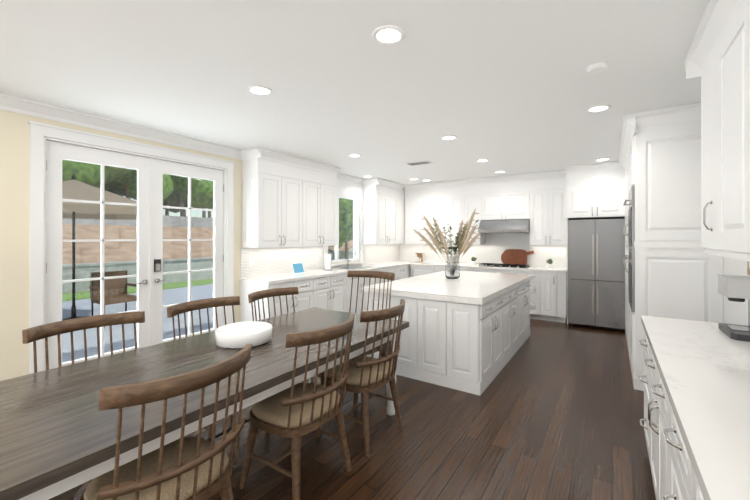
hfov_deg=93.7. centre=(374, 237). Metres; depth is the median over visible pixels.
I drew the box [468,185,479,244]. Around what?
upper cabinet
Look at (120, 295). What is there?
wicker chair
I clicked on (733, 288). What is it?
coffee maker
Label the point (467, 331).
kitchen island
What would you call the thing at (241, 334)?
bowl
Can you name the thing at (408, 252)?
wall
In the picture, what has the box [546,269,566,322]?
base cabinet
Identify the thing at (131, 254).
garden
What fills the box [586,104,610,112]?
recessed light
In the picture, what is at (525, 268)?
countertop
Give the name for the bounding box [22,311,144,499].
chair
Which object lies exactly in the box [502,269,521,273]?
base cabinet
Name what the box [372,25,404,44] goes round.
recessed light
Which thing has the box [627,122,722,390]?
tall cabinet
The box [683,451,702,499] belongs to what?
base cabinet
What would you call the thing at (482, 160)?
recessed light
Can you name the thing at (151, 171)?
french door
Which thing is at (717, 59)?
upper cabinet
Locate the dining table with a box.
[0,307,408,499]
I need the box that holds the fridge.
[568,219,624,330]
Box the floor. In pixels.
[73,319,655,499]
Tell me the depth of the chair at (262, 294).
3.38 m
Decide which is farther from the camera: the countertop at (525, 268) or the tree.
the tree
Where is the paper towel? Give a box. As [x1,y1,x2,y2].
[324,251,331,270]
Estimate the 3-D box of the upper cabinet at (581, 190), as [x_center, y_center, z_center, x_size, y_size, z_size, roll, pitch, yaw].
[3.690,-0.709,6.209,0.479,0.760,0.657,0,0,34]
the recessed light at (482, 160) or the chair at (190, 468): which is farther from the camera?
the recessed light at (482, 160)
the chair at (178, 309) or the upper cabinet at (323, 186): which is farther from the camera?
the upper cabinet at (323, 186)
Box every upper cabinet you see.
[242,155,307,247]
[308,167,339,246]
[360,183,399,244]
[400,191,404,242]
[404,189,419,243]
[420,189,435,243]
[436,185,451,243]
[452,185,467,243]
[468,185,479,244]
[480,181,503,244]
[504,181,531,244]
[532,177,551,244]
[552,177,567,244]
[564,169,599,220]
[600,169,624,218]
[696,0,749,259]
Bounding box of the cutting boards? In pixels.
[501,249,533,264]
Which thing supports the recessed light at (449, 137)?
in the ceiling
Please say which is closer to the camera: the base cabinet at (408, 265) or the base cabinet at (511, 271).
the base cabinet at (511, 271)
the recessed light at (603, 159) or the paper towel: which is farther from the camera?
the paper towel
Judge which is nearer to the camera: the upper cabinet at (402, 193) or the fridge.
the fridge
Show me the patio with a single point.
(117, 333)
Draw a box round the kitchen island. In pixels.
[362,279,530,395]
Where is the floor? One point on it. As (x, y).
(554, 411)
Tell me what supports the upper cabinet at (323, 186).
attached to the wall at (14, 229)
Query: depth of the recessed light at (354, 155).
5.18 m
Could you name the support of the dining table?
on the floor
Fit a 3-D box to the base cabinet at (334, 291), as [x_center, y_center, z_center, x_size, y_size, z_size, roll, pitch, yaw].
[-0.965,1.065,5.809,0.618,0.890,0.932,0,0,34]
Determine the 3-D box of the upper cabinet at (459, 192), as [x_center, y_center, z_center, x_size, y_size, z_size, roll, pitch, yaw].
[1.840,-0.468,7.640,0.467,1.240,0.348,0,0,34]
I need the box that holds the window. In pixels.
[324,190,363,266]
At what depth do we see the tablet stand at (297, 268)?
5.63 m
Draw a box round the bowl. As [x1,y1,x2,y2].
[215,321,272,347]
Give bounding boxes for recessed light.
[247,85,271,95]
[348,154,360,156]
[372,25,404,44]
[441,135,456,139]
[476,159,488,161]
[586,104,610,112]
[595,158,609,160]
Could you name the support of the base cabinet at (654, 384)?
on the floor
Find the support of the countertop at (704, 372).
on the base cabinet at (654, 384)
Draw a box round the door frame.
[28,121,234,373]
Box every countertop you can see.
[239,260,416,283]
[362,271,532,306]
[410,261,565,272]
[641,315,749,499]
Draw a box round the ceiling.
[0,0,708,184]
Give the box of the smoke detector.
[586,62,607,73]
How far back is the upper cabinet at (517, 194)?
6.80 m
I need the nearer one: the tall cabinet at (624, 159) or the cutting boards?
the tall cabinet at (624, 159)
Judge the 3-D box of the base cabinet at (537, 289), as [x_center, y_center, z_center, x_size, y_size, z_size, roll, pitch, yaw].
[3.052,1.066,6.661,0.376,0.891,0.618,0,0,34]
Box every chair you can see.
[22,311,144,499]
[80,344,251,499]
[89,270,136,328]
[167,296,266,443]
[240,313,354,499]
[248,287,324,405]
[317,299,404,456]
[347,270,394,357]
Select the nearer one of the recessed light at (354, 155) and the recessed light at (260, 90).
the recessed light at (260, 90)
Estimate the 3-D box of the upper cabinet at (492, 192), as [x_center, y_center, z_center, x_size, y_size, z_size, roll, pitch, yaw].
[2.425,-0.468,7.247,0.536,1.240,0.348,0,0,34]
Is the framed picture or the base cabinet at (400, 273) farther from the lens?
the base cabinet at (400, 273)
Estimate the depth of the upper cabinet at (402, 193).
8.16 m
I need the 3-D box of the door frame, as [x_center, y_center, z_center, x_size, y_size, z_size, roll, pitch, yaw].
[-2.530,0.232,4.012,0.032,2.552,2.070,0,0,34]
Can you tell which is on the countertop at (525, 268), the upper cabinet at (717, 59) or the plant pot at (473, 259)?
the plant pot at (473, 259)
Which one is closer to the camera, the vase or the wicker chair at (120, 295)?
the vase
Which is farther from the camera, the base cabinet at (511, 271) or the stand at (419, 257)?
the stand at (419, 257)
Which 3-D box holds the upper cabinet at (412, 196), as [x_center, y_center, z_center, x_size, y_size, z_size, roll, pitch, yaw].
[0.940,-0.467,8.245,0.366,1.240,0.348,0,0,34]
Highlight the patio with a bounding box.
[62,279,212,362]
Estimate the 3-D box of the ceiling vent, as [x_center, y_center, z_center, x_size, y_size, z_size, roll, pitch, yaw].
[0.704,-1.202,5.710,0.400,0.013,0.220,0,0,34]
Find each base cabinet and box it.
[239,280,318,321]
[319,272,350,312]
[351,268,378,313]
[379,268,390,282]
[391,268,406,280]
[407,264,410,277]
[411,265,433,276]
[434,265,444,272]
[460,269,501,272]
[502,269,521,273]
[522,273,545,320]
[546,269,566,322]
[639,323,646,443]
[647,347,662,499]
[663,391,682,499]
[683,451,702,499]
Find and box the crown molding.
[0,93,241,159]
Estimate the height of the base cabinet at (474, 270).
0.891 m
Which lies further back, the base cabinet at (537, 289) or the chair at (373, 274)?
the base cabinet at (537, 289)
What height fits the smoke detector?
0.029 m
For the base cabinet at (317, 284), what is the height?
0.890 m
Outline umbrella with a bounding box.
[62,174,136,320]
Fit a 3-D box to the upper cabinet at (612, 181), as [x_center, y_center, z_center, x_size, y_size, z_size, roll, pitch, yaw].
[3.978,-0.709,6.016,0.479,0.760,0.657,0,0,34]
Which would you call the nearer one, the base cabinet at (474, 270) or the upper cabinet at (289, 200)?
the upper cabinet at (289, 200)
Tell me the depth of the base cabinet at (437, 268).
7.44 m
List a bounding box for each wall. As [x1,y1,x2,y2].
[0,109,359,380]
[400,189,624,260]
[723,257,749,325]
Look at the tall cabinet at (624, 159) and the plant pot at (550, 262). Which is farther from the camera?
the plant pot at (550, 262)
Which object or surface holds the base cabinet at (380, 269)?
on the floor
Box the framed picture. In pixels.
[747,261,749,274]
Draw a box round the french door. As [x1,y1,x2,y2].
[44,137,226,370]
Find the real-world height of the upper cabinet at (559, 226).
1.240 m
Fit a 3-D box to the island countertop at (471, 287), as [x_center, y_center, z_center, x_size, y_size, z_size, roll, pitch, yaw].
[1.141,0.609,4.754,1.395,0.060,2.550,0,0,34]
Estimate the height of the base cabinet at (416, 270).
0.891 m
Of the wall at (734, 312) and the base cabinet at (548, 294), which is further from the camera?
the base cabinet at (548, 294)
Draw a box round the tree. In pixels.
[333,198,352,258]
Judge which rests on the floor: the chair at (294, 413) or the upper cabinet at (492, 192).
the chair at (294, 413)
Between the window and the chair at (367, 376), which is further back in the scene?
the window
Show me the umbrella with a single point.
(92, 197)
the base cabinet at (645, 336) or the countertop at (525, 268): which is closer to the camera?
the base cabinet at (645, 336)
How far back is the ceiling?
2.60 m
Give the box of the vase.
[413,209,483,278]
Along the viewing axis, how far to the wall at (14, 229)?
3.11 m
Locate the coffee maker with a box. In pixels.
[718,275,749,341]
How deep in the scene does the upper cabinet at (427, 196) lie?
7.88 m
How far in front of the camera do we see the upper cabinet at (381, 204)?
7.38 m
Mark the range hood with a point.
(507, 226)
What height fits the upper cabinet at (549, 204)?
1.240 m
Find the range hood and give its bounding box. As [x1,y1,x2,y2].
[478,219,529,232]
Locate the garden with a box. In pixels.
[62,159,352,293]
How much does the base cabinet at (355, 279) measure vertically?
0.890 m
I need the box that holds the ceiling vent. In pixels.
[404,160,432,165]
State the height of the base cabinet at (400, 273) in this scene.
0.890 m
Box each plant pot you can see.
[471,257,476,264]
[546,259,552,267]
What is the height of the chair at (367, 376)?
1.003 m
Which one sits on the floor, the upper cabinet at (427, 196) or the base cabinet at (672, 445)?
the base cabinet at (672, 445)
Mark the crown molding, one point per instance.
(10, 103)
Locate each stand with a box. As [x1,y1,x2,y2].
[291,262,304,273]
[415,253,422,261]
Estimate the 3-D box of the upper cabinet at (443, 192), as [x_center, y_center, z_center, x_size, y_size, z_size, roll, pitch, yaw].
[1.535,-0.468,7.845,0.532,1.240,0.348,0,0,34]
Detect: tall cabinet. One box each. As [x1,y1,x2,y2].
[623,158,626,338]
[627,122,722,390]
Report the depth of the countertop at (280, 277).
5.62 m
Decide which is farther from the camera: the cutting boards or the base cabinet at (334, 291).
the cutting boards
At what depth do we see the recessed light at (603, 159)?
5.45 m

